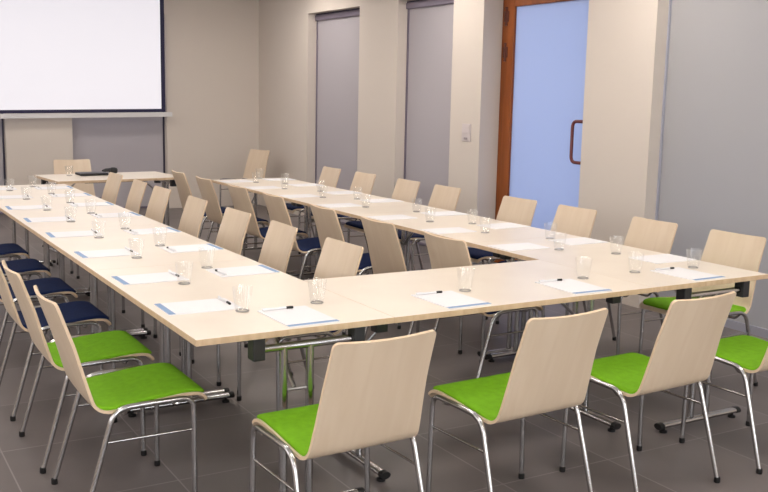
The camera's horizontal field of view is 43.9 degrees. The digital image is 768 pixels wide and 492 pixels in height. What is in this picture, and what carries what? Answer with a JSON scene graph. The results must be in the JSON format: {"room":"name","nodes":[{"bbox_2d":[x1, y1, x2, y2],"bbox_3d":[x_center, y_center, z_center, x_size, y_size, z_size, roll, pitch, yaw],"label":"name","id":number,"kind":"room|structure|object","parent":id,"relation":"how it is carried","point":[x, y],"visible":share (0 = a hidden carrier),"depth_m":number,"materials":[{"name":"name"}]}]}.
{"room":"conference room","nodes":[
{"label":"conference room","id":0,"kind":"room"},
{"bbox_2d":[3,0,258,207],"bbox_3d":[-4.901,-1.896,11.966,7.000,3.000,0.400,-4,10,-30],"label":"wall","id":1,"kind":"structure","parent":0,"point":[212,46],"depth_m":13.11,"materials":[{"name":"beige paint"}]},
{"bbox_2d":[0,119,5,213],"bbox_3d":[-5.409,-1.650,11.609,1.433,2.595,0.065,-4,10,-30],"label":"roller blind","id":2,"kind":"object","parent":1,"relation":"attached to","point":[2,146],"visible":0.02,"depth_m":12.04,"materials":[{"name":"grey fabric"}]},
{"bbox_2d":[0,0,171,118],"bbox_3d":[-4.576,-2.442,11.720,3.980,1.800,0.190,-4,10,-30],"label":"projection screen","id":3,"kind":"object","parent":1,"relation":"attached to","point":[59,58],"visible":1,"depth_m":12.11,"materials":[{"name":"white fabric"}]},
{"bbox_2d":[72,112,164,207],"bbox_3d":[-3.546,-1.782,12.694,1.253,2.595,0.065,-4,10,-30],"label":"roller blind","id":4,"kind":"object","parent":1,"relation":"attached to","point":[126,144],"visible":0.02,"depth_m":12.80,"materials":[{"name":"grey fabric"}]},
{"bbox_2d":[0,205,767,491],"bbox_3d":[-0.825,0.744,5.708,7.820,0.100,15.930,-4,10,-30],"label":"floor","id":5,"kind":"structure","parent":0,"point":[663,464],"depth_m":4.57,"materials":[{"name":"stone"}]},
{"bbox_2d":[0,243,29,278],"bbox_3d":[-2.837,0.066,6.713,0.575,0.844,0.512,-4,10,-30],"label":"chair","id":6,"kind":"object","parent":5,"relation":"on","point":[7,250],"visible":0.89,"depth_m":6.67,"materials":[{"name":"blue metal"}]},
{"bbox_2d":[0,258,50,338],"bbox_3d":[-2.473,0.170,6.101,0.575,0.844,0.512,-4,10,-30],"label":"chair","id":7,"kind":"object","parent":5,"relation":"on","point":[28,267],"visible":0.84,"depth_m":6.08,"materials":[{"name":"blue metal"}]},
{"bbox_2d":[0,277,77,344],"bbox_3d":[-2.103,0.275,5.480,0.575,0.844,0.512,-4,10,-30],"label":"chair","id":8,"kind":"object","parent":5,"relation":"on","point":[51,288],"visible":0.62,"depth_m":5.43,"materials":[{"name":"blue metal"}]},
{"bbox_2d":[0,184,105,294],"bbox_3d":[-2.896,-0.071,7.907,0.804,0.740,1.458,-4,10,-30],"label":"folding table","id":9,"kind":"object","parent":5,"relation":"on","point":[39,196],"visible":0.32,"depth_m":7.77,"materials":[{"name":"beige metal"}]},
{"bbox_2d":[0,187,16,189],"bbox_3d":[-3.291,-0.486,8.096,0.297,0.004,0.210,-4,10,-28],"label":"notepad","id":10,"kind":"object","parent":9,"relation":"on","point":[1,188],"visible":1,"depth_m":8.12,"materials":[{"name":"white paper"}]},
{"bbox_2d":[0,195,32,198],"bbox_3d":[-2.942,-0.386,7.509,0.297,0.004,0.210,-4,10,-30],"label":"notepad","id":11,"kind":"object","parent":9,"relation":"on","point":[8,196],"visible":1,"depth_m":7.49,"materials":[{"name":"white paper"}]},
{"bbox_2d":[34,186,73,189],"bbox_3d":[-2.874,-0.507,8.281,0.297,0.004,0.210,-4,10,-29],"label":"notepad","id":12,"kind":"object","parent":9,"relation":"on","point":[49,187],"visible":1,"depth_m":8.27,"materials":[{"name":"white paper"}]},
{"bbox_2d":[49,193,91,196],"bbox_3d":[-2.550,-0.414,7.737,0.297,0.004,0.210,-4,10,-29],"label":"notepad","id":13,"kind":"object","parent":9,"relation":"on","point":[69,194],"visible":1,"depth_m":7.71,"materials":[{"name":"white paper"}]},
{"bbox_2d":[0,267,110,421],"bbox_3d":[-1.732,0.381,4.855,0.575,0.844,0.512,-4,10,-30],"label":"chair","id":14,"kind":"object","parent":5,"relation":"on","point":[77,314],"visible":0.67,"depth_m":4.76,"materials":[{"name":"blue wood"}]},
{"bbox_2d":[53,159,101,197],"bbox_3d":[-3.252,-0.482,10.135,0.512,0.844,0.575,-4,10,-30],"label":"chair","id":15,"kind":"object","parent":5,"relation":"on","point":[80,165],"visible":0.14,"depth_m":10.31,"materials":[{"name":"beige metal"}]},
{"bbox_2d":[2,260,153,473],"bbox_3d":[-1.365,0.486,4.238,0.575,0.844,0.512,-4,10,-30],"label":"chair","id":16,"kind":"object","parent":5,"relation":"on","point":[113,347],"visible":0.9,"depth_m":4.14,"materials":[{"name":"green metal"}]},
{"bbox_2d":[0,201,161,336],"bbox_3d":[-2.158,0.140,6.665,0.804,0.740,1.458,-4,10,-30],"label":"folding table","id":17,"kind":"object","parent":5,"relation":"on","point":[60,209],"visible":0.36,"depth_m":6.45,"materials":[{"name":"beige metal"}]},
{"bbox_2d":[5,205,52,209],"bbox_3d":[-2.568,-0.279,6.879,0.297,0.004,0.210,-4,10,-28],"label":"notepad","id":18,"kind":"object","parent":17,"relation":"on","point":[26,206],"visible":1,"depth_m":6.86,"materials":[{"name":"white paper"}]},
{"bbox_2d":[23,216,75,222],"bbox_3d":[-2.204,-0.175,6.267,0.297,0.004,0.210,-4,10,-28],"label":"notepad","id":19,"kind":"object","parent":17,"relation":"on","point":[39,219],"visible":1,"depth_m":6.25,"materials":[{"name":"white paper"}]},
{"bbox_2d":[68,202,113,206],"bbox_3d":[-2.196,-0.313,7.141,0.297,0.004,0.210,-4,10,-28],"label":"notepad","id":20,"kind":"object","parent":17,"relation":"on","point":[90,203],"visible":1,"depth_m":7.12,"materials":[{"name":"white paper"}]},
{"bbox_2d":[90,212,141,217],"bbox_3d":[-1.847,-0.213,6.554,0.297,0.004,0.210,-4,11,-32],"label":"notepad","id":21,"kind":"object","parent":17,"relation":"on","point":[123,214],"visible":1,"depth_m":6.54,"materials":[{"name":"white paper"}]},
{"bbox_2d":[56,172,122,273],"bbox_3d":[-2.667,-0.225,8.582,0.576,0.844,0.512,-4,11,-32],"label":"chair","id":22,"kind":"object","parent":5,"relation":"on","point":[110,192],"visible":0.21,"depth_m":8.68,"materials":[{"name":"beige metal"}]},
{"bbox_2d":[34,171,175,252],"bbox_3d":[-2.759,-0.337,9.613,1.270,0.740,0.780,-5,11,-35],"label":"folding table","id":23,"kind":"object","parent":5,"relation":"on","point":[157,177],"visible":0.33,"depth_m":9.45,"materials":[{"name":"brown wood"}]},
{"bbox_2d":[75,171,108,175],"bbox_3d":[-2.953,-0.732,9.620,0.280,0.023,0.204,-5,11,-34],"label":"laptop","id":24,"kind":"object","parent":23,"relation":"on","point":[97,172],"visible":0.98,"depth_m":9.56,"materials":[{"name":"black plastic"}]},
{"bbox_2d":[102,167,117,172],"bbox_3d":[-2.840,-0.783,9.858,0.090,0.061,0.172,9,12,42],"label":"speakerphone","id":25,"kind":"object","parent":23,"relation":"on","point":[112,169],"visible":0.81,"depth_m":9.85,"materials":[{"name":"black plastic"}]},
{"bbox_2d":[76,179,146,287],"bbox_3d":[-2.287,-0.117,7.944,0.576,0.844,0.512,-4,10,-29],"label":"chair","id":26,"kind":"object","parent":5,"relation":"on","point":[138,187],"visible":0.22,"depth_m":8.05,"materials":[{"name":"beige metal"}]},
{"bbox_2d":[33,285,207,491],"bbox_3d":[-1.034,0.575,3.716,0.575,0.844,0.512,-4,10,-30],"label":"chair","id":27,"kind":"object","parent":5,"relation":"on","point":[117,391],"visible":1,"depth_m":3.63,"materials":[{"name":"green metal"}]},
{"bbox_2d":[34,224,248,396],"bbox_3d":[-1.420,0.351,5.423,0.804,0.740,1.458,-4,10,-30],"label":"folding table","id":28,"kind":"object","parent":5,"relation":"on","point":[115,237],"visible":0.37,"depth_m":5.23,"materials":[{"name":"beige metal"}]},
{"bbox_2d":[45,230,103,237],"bbox_3d":[-1.840,-0.071,5.655,0.297,0.004,0.210,-4,10,-28],"label":"notepad","id":29,"kind":"object","parent":28,"relation":"on","point":[90,232],"visible":1,"depth_m":5.64,"materials":[{"name":"white paper"}]},
{"bbox_2d":[74,248,140,258],"bbox_3d":[-1.458,0.038,5.012,0.297,0.004,0.210,-4,10,-30],"label":"notepad","id":30,"kind":"object","parent":28,"relation":"on","point":[110,252],"visible":1,"depth_m":5.00,"materials":[{"name":"white paper"}]},
{"bbox_2d":[123,227,180,234],"bbox_3d":[-1.423,-0.092,5.840,0.297,0.004,0.210,-5,11,-32],"label":"notepad","id":31,"kind":"object","parent":28,"relation":"on","point":[165,229],"visible":1,"depth_m":5.83,"materials":[{"name":"white paper"}]},
{"bbox_2d":[159,244,223,252],"bbox_3d":[-1.059,0.012,5.228,0.297,0.004,0.210,-4,10,-31],"label":"notepad","id":32,"kind":"object","parent":28,"relation":"on","point":[197,247],"visible":1,"depth_m":5.22,"materials":[{"name":"white paper"}]},
{"bbox_2d":[145,185,170,222],"bbox_3d":[-1.974,-0.027,7.416,0.576,0.844,0.512,-4,10,-31],"label":"chair","id":33,"kind":"object","parent":5,"relation":"on","point":[159,198],"visible":0.16,"depth_m":7.52,"materials":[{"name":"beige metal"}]},
{"bbox_2d":[122,195,207,327],"bbox_3d":[-1.564,0.090,6.727,0.575,0.844,0.512,-4,10,-30],"label":"chair","id":34,"kind":"object","parent":5,"relation":"on","point":[194,209],"visible":0.22,"depth_m":6.82,"materials":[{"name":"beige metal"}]},
{"bbox_2d":[171,170,225,238],"bbox_3d":[-1.733,-0.306,9.217,0.576,0.844,0.512,-4,10,-29],"label":"chair","id":35,"kind":"object","parent":5,"relation":"on","point":[184,191],"visible":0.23,"depth_m":9.02,"materials":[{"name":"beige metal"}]},
{"bbox_2d":[153,207,250,355],"bbox_3d":[-1.170,0.203,6.064,0.576,0.844,0.512,-4,11,-32],"label":"chair","id":36,"kind":"object","parent":5,"relation":"on","point":[234,224],"visible":0.21,"depth_m":6.16,"materials":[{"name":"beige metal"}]},
{"bbox_2d":[195,176,269,256],"bbox_3d":[-1.384,-0.206,8.630,0.575,0.844,0.512,-4,10,-30],"label":"chair","id":37,"kind":"object","parent":5,"relation":"on","point":[213,210],"visible":0.48,"depth_m":8.47,"materials":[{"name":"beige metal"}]},
{"bbox_2d":[93,259,393,491],"bbox_3d":[-0.682,0.562,4.181,0.804,0.740,1.458,-4,10,-30],"label":"folding table","id":38,"kind":"object","parent":5,"relation":"on","point":[253,293],"visible":0.69,"depth_m":3.83,"materials":[{"name":"brown wood"}]},
{"bbox_2d":[111,272,188,284],"bbox_3d":[-1.074,0.148,4.366,0.297,0.004,0.210,-4,10,-31],"label":"notepad","id":39,"kind":"object","parent":38,"relation":"on","point":[163,276],"visible":0.96,"depth_m":4.35,"materials":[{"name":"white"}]},
{"bbox_2d":[178,282,189,284],"bbox_3d":[-0.894,0.121,4.258,0.082,0.099,0.082,-5,11,-34],"label":"tumbler","id":40,"kind":"object","parent":38,"relation":"on","point":[180,283],"visible":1,"depth_m":4.25,"materials":[{"name":"clear glass"}]},
{"bbox_2d":[154,298,241,315],"bbox_3d":[-0.745,0.242,3.813,0.297,0.004,0.210,-4,10,-29],"label":"notepad","id":41,"kind":"object","parent":38,"relation":"on","point":[206,305],"visible":1,"depth_m":3.80,"materials":[{"name":"white paper"}]},
{"bbox_2d":[218,295,230,304],"bbox_3d":[-0.655,0.222,3.900,0.010,0.012,0.137,-4,10,-29],"label":"pen","id":42,"kind":"object","parent":41,"relation":"on","point":[219,297],"visible":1,"depth_m":3.89,"materials":[{"name":"white plastic"}]},
{"bbox_2d":[235,308,248,311],"bbox_3d":[-0.557,0.208,3.746,0.082,0.099,0.082,-6,11,-39],"label":"tumbler","id":43,"kind":"object","parent":38,"relation":"on","point":[241,308],"visible":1,"depth_m":3.75,"materials":[{"name":"clear glass"}]},
{"bbox_2d":[206,265,279,276],"bbox_3d":[-0.682,0.120,4.594,0.297,0.004,0.210,-4,10,-31],"label":"notepad","id":44,"kind":"object","parent":38,"relation":"on","point":[255,269],"visible":1,"depth_m":4.58,"materials":[{"name":"white paper"}]},
{"bbox_2d":[257,305,339,327],"bbox_3d":[-0.334,0.271,3.683,0.210,0.004,0.297,-4,10,-31],"label":"notepad","id":45,"kind":"object","parent":38,"relation":"on","point":[297,316],"visible":1,"depth_m":3.66,"materials":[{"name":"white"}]},
{"bbox_2d":[261,306,292,310],"bbox_3d":[-0.422,0.247,3.769,0.137,0.012,0.010,-4,10,-31],"label":"pen","id":46,"kind":"object","parent":45,"relation":"on","point":[285,307],"visible":1,"depth_m":3.77,"materials":[{"name":"white plastic"}]},
{"bbox_2d":[310,300,322,303],"bbox_3d":[-0.276,0.186,3.923,0.082,0.099,0.082,8,11,38],"label":"tumbler","id":47,"kind":"object","parent":38,"relation":"on","point":[312,302],"visible":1,"depth_m":3.93,"materials":[{"name":"clear glass"}]},
{"bbox_2d":[219,149,269,213],"bbox_3d":[-1.847,-0.847,12.633,0.512,0.844,0.576,9,12,41],"label":"chair","id":48,"kind":"object","parent":5,"relation":"on","point":[256,164],"visible":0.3,"depth_m":12.76,"materials":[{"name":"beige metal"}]},
{"bbox_2d":[192,220,297,385],"bbox_3d":[-0.821,0.302,5.477,0.576,0.844,0.512,-4,10,-28],"label":"chair","id":49,"kind":"object","parent":5,"relation":"on","point":[280,237],"visible":0.25,"depth_m":5.54,"materials":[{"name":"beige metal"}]},
{"bbox_2d":[227,184,307,280],"bbox_3d":[-0.985,-0.092,7.958,0.576,0.844,0.512,-4,10,-31],"label":"chair","id":50,"kind":"object","parent":5,"relation":"on","point":[240,197],"visible":0.44,"depth_m":7.76,"materials":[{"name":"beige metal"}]},
{"bbox_2d":[211,178,349,272],"bbox_3d":[-0.994,-0.206,9.015,0.804,0.740,1.458,-4,10,-30],"label":"folding table","id":51,"kind":"object","parent":5,"relation":"on","point":[290,189],"visible":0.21,"depth_m":8.79,"materials":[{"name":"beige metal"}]},
{"bbox_2d":[220,180,254,182],"bbox_3d":[-1.435,-0.629,9.245,0.297,0.004,0.210,-4,11,-32],"label":"notepad","id":52,"kind":"object","parent":51,"relation":"on","point":[224,181],"visible":1,"depth_m":9.22,"materials":[{"name":"white paper"}]},
{"bbox_2d":[245,186,280,188],"bbox_3d":[-1.101,-0.533,8.684,0.297,0.004,0.210,-4,10,-31],"label":"notepad","id":53,"kind":"object","parent":51,"relation":"on","point":[252,187],"visible":0.93,"depth_m":8.66,"materials":[{"name":"white paper"}]},
{"bbox_2d":[263,178,295,180],"bbox_3d":[-1.056,-0.668,9.546,0.297,0.004,0.210,-4,10,-30],"label":"notepad","id":54,"kind":"object","parent":51,"relation":"on","point":[267,179],"visible":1,"depth_m":9.52,"materials":[{"name":"white paper"}]},
{"bbox_2d":[287,183,324,186],"bbox_3d":[-0.743,-0.579,9.019,0.297,0.004,0.210,-5,11,-33],"label":"notepad","id":55,"kind":"object","parent":51,"relation":"on","point":[307,184],"visible":1,"depth_m":9.01,"materials":[{"name":"white paper"}]},
{"bbox_2d":[262,192,321,278],"bbox_3d":[-0.616,0.013,7.337,0.576,0.844,0.512,-4,10,-29],"label":"chair","id":56,"kind":"object","parent":5,"relation":"on","point":[276,206],"visible":0.53,"depth_m":7.14,"materials":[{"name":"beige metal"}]},
{"bbox_2d":[237,237,363,410],"bbox_3d":[-0.437,0.412,4.831,0.576,0.844,0.512,-4,10,-31],"label":"chair","id":57,"kind":"object","parent":5,"relation":"on","point":[338,258],"visible":0.27,"depth_m":4.91,"materials":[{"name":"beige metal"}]},
{"bbox_2d":[285,166,340,253],"bbox_3d":[-0.775,-0.385,9.843,0.575,0.844,0.512,-4,10,-30],"label":"chair","id":58,"kind":"object","parent":5,"relation":"on","point":[329,176],"visible":0.31,"depth_m":9.86,"materials":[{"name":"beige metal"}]},
{"bbox_2d":[249,329,435,491],"bbox_3d":[-0.142,0.662,3.282,0.512,0.844,0.576,-5,11,-32],"label":"chair","id":59,"kind":"object","parent":5,"relation":"on","point":[372,394],"visible":1,"depth_m":3.08,"materials":[{"name":"brown wood"}]},
{"bbox_2d":[311,172,375,251],"bbox_3d":[-0.411,-0.281,9.231,0.576,0.844,0.512,-4,10,-31],"label":"chair","id":60,"kind":"object","parent":5,"relation":"on","point":[362,182],"visible":0.34,"depth_m":9.28,"materials":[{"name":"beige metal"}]},
{"bbox_2d":[310,204,400,334],"bbox_3d":[-0.196,0.133,6.631,0.576,0.844,0.512,-4,10,-29],"label":"chair","id":61,"kind":"object","parent":5,"relation":"on","point":[327,223],"visible":0.29,"depth_m":6.44,"materials":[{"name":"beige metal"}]},
{"bbox_2d":[271,192,444,275],"bbox_3d":[-0.255,0.005,7.773,0.804,0.740,1.458,-4,10,-30],"label":"folding table","id":62,"kind":"object","parent":5,"relation":"on","point":[384,207],"visible":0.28,"depth_m":7.63,"materials":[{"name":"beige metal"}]},
{"bbox_2d":[278,194,320,197],"bbox_3d":[-0.712,-0.422,8.029,0.297,0.004,0.210,-4,10,-31],"label":"notepad","id":63,"kind":"object","parent":62,"relation":"on","point":[295,195],"visible":1,"depth_m":8.02,"materials":[{"name":"white paper"}]},
{"bbox_2d":[317,203,361,207],"bbox_3d":[-0.343,-0.316,7.408,0.297,0.004,0.210,-4,11,-32],"label":"notepad","id":64,"kind":"object","parent":62,"relation":"on","point":[337,205],"visible":1,"depth_m":7.39,"materials":[{"name":"white paper"}]},
{"bbox_2d":[323,191,360,194],"bbox_3d":[-0.363,-0.470,8.381,0.297,0.004,0.210,-4,10,-31],"label":"notepad","id":65,"kind":"object","parent":62,"relation":"on","point":[330,192],"visible":1,"depth_m":8.36,"materials":[{"name":"white paper"}]},
{"bbox_2d":[361,198,403,202],"bbox_3d":[-0.020,-0.372,7.802,0.297,0.004,0.210,-4,10,-30],"label":"notepad","id":66,"kind":"object","parent":62,"relation":"on","point":[389,199],"visible":1,"depth_m":7.78,"materials":[{"name":"white paper"}]},
{"bbox_2d":[344,178,419,273],"bbox_3d":[-0.011,-0.167,8.559,0.576,0.844,0.512,-4,10,-29],"label":"chair","id":67,"kind":"object","parent":5,"relation":"on","point":[405,190],"visible":0.31,"depth_m":8.59,"materials":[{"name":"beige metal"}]},
{"bbox_2d":[361,216,462,353],"bbox_3d":[0.173,0.239,6.010,0.576,0.844,0.512,-4,10,-31],"label":"chair","id":68,"kind":"object","parent":5,"relation":"on","point":[385,250],"visible":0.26,"depth_m":5.83,"materials":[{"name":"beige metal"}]},
{"bbox_2d":[398,184,460,270],"bbox_3d":[0.307,-0.076,8.023,0.575,0.844,0.512,-4,10,-30],"label":"chair","id":69,"kind":"object","parent":5,"relation":"on","point":[442,197],"visible":0.31,"depth_m":8.06,"materials":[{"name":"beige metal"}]},
{"bbox_2d":[353,210,570,359],"bbox_3d":[0.483,0.216,6.531,0.804,0.740,1.458,-4,10,-30],"label":"folding table","id":70,"kind":"object","parent":5,"relation":"on","point":[409,225],"visible":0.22,"depth_m":6.28,"materials":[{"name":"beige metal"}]},
{"bbox_2d":[366,214,415,220],"bbox_3d":[0.057,-0.202,6.736,0.297,0.004,0.210,-4,11,-31],"label":"notepad","id":71,"kind":"object","parent":70,"relation":"on","point":[384,217],"visible":1,"depth_m":6.72,"materials":[{"name":"white paper"}]},
{"bbox_2d":[420,211,468,215],"bbox_3d":[0.446,-0.239,7.020,0.297,0.004,0.210,-4,10,-29],"label":"notepad","id":72,"kind":"object","parent":70,"relation":"on","point":[442,213],"visible":1,"depth_m":7.00,"materials":[{"name":"white paper"}]},
{"bbox_2d":[420,227,476,233],"bbox_3d":[0.416,-0.100,6.132,0.297,0.004,0.210,-4,10,-28],"label":"notepad","id":73,"kind":"object","parent":70,"relation":"on","point":[452,229],"visible":1,"depth_m":6.12,"materials":[{"name":"white paper"}]},
{"bbox_2d":[477,222,530,228],"bbox_3d":[0.805,-0.136,6.416,0.297,0.004,0.210,-4,11,-32],"label":"notepad","id":74,"kind":"object","parent":70,"relation":"on","point":[496,225],"visible":1,"depth_m":6.40,"materials":[{"name":"white paper"}]},
{"bbox_2d":[304,260,653,481],"bbox_3d":[0.431,0.541,4.464,1.400,0.740,0.822,-4,10,-30],"label":"folding table","id":75,"kind":"object","parent":5,"relation":"on","point":[509,285],"visible":0.52,"depth_m":4.33,"materials":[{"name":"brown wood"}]},
{"bbox_2d":[411,291,491,308],"bbox_3d":[0.283,0.227,4.042,0.210,0.004,0.297,-4,10,-30],"label":"notepad","id":76,"kind":"object","parent":75,"relation":"on","point":[447,299],"visible":1,"depth_m":4.02,"materials":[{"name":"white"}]},
{"bbox_2d":[416,291,441,294],"bbox_3d":[0.194,0.203,4.129,0.137,0.012,0.010,-4,10,-30],"label":"pen","id":77,"kind":"object","parent":76,"relation":"on","point":[432,292],"visible":1,"depth_m":4.12,"materials":[{"name":"white plastic"}]},
{"bbox_2d":[535,279,611,294],"bbox_3d":[0.869,0.185,4.383,0.210,0.004,0.297,-4,10,-28],"label":"notepad","id":78,"kind":"object","parent":75,"relation":"on","point":[572,286],"visible":1,"depth_m":4.36,"materials":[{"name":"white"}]},
{"bbox_2d":[538,279,561,282],"bbox_3d":[0.781,0.162,4.470,0.137,0.012,0.010,-4,10,-28],"label":"pen","id":79,"kind":"object","parent":78,"relation":"on","point":[550,280],"visible":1,"depth_m":4.46,"materials":[{"name":"white plastic"}]},
{"bbox_2d":[424,232,542,377],"bbox_3d":[0.542,0.344,5.389,0.576,0.844,0.512,-4,11,-32],"label":"chair","id":80,"kind":"object","parent":5,"relation":"on","point":[443,252],"visible":0.27,"depth_m":5.19,"materials":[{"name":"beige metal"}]},
{"bbox_2d":[468,196,536,319],"bbox_3d":[0.807,0.067,7.181,0.576,0.844,0.512,-4,11,-32],"label":"chair","id":81,"kind":"object","parent":5,"relation":"on","point":[521,211],"visible":0.41,"depth_m":7.22,"materials":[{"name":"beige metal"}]},
{"bbox_2d":[426,308,607,491],"bbox_3d":[0.506,0.616,3.659,0.512,0.844,0.576,-5,11,-33],"label":"chair","id":82,"kind":"object","parent":5,"relation":"on","point":[551,370],"visible":1,"depth_m":3.48,"materials":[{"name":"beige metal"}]},
{"bbox_2d":[496,204,596,323],"bbox_3d":[1.131,0.160,6.637,0.576,0.844,0.512,-4,10,-31],"label":"chair","id":83,"kind":"object","parent":5,"relation":"on","point":[576,221],"visible":0.2,"depth_m":6.71,"materials":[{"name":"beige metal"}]},
{"bbox_2d":[470,235,767,433],"bbox_3d":[1.221,0.427,5.290,0.804,0.740,1.458,-4,10,-30],"label":"folding table","id":84,"kind":"object","parent":5,"relation":"on","point":[597,258],"visible":0.67,"depth_m":4.95,"materials":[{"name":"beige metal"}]},
{"bbox_2d":[487,242,549,250],"bbox_3d":[0.780,0.004,5.520,0.297,0.004,0.210,-4,10,-28],"label":"notepad","id":85,"kind":"object","parent":84,"relation":"on","point":[514,246],"visible":1,"depth_m":5.50,"materials":[{"name":"white paper"}]},
{"bbox_2d":[548,237,607,244],"bbox_3d":[1.179,-0.029,5.786,0.297,0.004,0.210,-4,10,-30],"label":"notepad","id":86,"kind":"object","parent":84,"relation":"on","point":[582,240],"visible":1,"depth_m":5.77,"materials":[{"name":"white paper"}]},
{"bbox_2d":[628,254,695,263],"bbox_3d":[1.522,0.069,5.208,0.297,0.004,0.210,-4,10,-29],"label":"notepad","id":87,"kind":"object","parent":84,"relation":"on","point":[659,258],"visible":1,"depth_m":5.19,"materials":[{"name":"white paper"}]},
{"bbox_2d":[650,267,725,280],"bbox_3d":[1.516,0.139,4.760,0.210,0.004,0.297,-4,10,-31],"label":"notepad","id":88,"kind":"object","parent":84,"relation":"on","point":[680,272],"visible":1,"depth_m":4.74,"materials":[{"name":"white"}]},
{"bbox_2d":[655,267,673,270],"bbox_3d":[1.427,0.116,4.847,0.137,0.012,0.010,-4,10,-31],"label":"pen","id":89,"kind":"object","parent":88,"relation":"on","point":[656,269],"visible":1,"depth_m":4.84,"materials":[{"name":"white plastic"}]},
{"bbox_2d":[565,216,677,354],"bbox_3d":[1.495,0.264,6.024,0.576,0.844,0.512,-4,10,-29],"label":"chair","id":90,"kind":"object","parent":5,"relation":"on","point":[643,233],"visible":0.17,"depth_m":6.08,"materials":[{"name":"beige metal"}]},
{"bbox_2d":[559,291,735,491],"bbox_3d":[1.104,0.573,4.011,0.512,0.844,0.576,-5,11,-33],"label":"chair","id":91,"kind":"object","parent":5,"relation":"on","point":[684,350],"visible":0.84,"depth_m":3.83,"materials":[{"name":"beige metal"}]},
{"bbox_2d":[638,229,765,389],"bbox_3d":[1.826,0.359,5.467,0.576,0.844,0.512,-4,10,-31],"label":"chair","id":92,"kind":"object","parent":5,"relation":"on","point":[742,251],"visible":0.44,"depth_m":5.50,"materials":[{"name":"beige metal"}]},
{"bbox_2d":[679,335,767,474],"bbox_3d":[1.739,0.528,4.381,0.512,0.844,0.576,-4,11,-32],"label":"chair","id":93,"kind":"object","parent":5,"relation":"on","point":[745,353],"visible":0.73,"depth_m":4.34,"materials":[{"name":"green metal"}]},
{"bbox_2d":[259,0,668,307],"bbox_3d":[2.175,-1.016,7.310,0.420,3.000,15.730,-4,10,-30],"label":"wall","id":94,"kind":"structure","parent":0,"point":[626,50],"depth_m":9.18,"materials":[{"name":"beige paint"}]},
{"bbox_2d":[315,8,359,223],"bbox_3d":[-0.535,-1.568,11.731,0.065,2.595,1.348,-4,10,-30],"label":"roller blind","id":95,"kind":"object","parent":94,"relation":"attached to","point":[337,32],"visible":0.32,"depth_m":11.76,"materials":[{"name":"grey fabric"}]},
{"bbox_2d":[404,0,453,245],"bbox_3d":[0.502,-1.272,9.987,0.065,2.595,1.048,-4,10,-30],"label":"roller blind","id":96,"kind":"object","parent":94,"relation":"attached to","point":[429,22],"visible":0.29,"depth_m":10.02,"materials":[{"name":"grey fabric"}]},
{"bbox_2d":[462,124,470,141],"bbox_3d":[0.796,-1.099,9.233,0.016,0.170,0.144,-4,10,-30],"label":"light switch","id":97,"kind":"object","parent":94,"relation":"attached to","point":[466,128],"visible":1,"depth_m":9.22,"materials":[{"name":"grey plastic"}]},
{"bbox_2d":[493,0,588,262],"bbox_3d":[1.475,-1.026,8.565,0.204,2.600,1.425,-4,10,-30],"label":"door","id":98,"kind":"structure","parent":94,"relation":"in","point":[544,42],"depth_m":8.61,"materials":[{"name":"blue glass"}]},
{"bbox_2d":[650,0,767,337],"bbox_3d":[2.865,-0.597,6.028,0.040,2.600,2.930,-4,10,-30],"label":"window blind","id":99,"kind":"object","parent":94,"relation":"in","point":[713,164],"depth_m":6.80,"materials":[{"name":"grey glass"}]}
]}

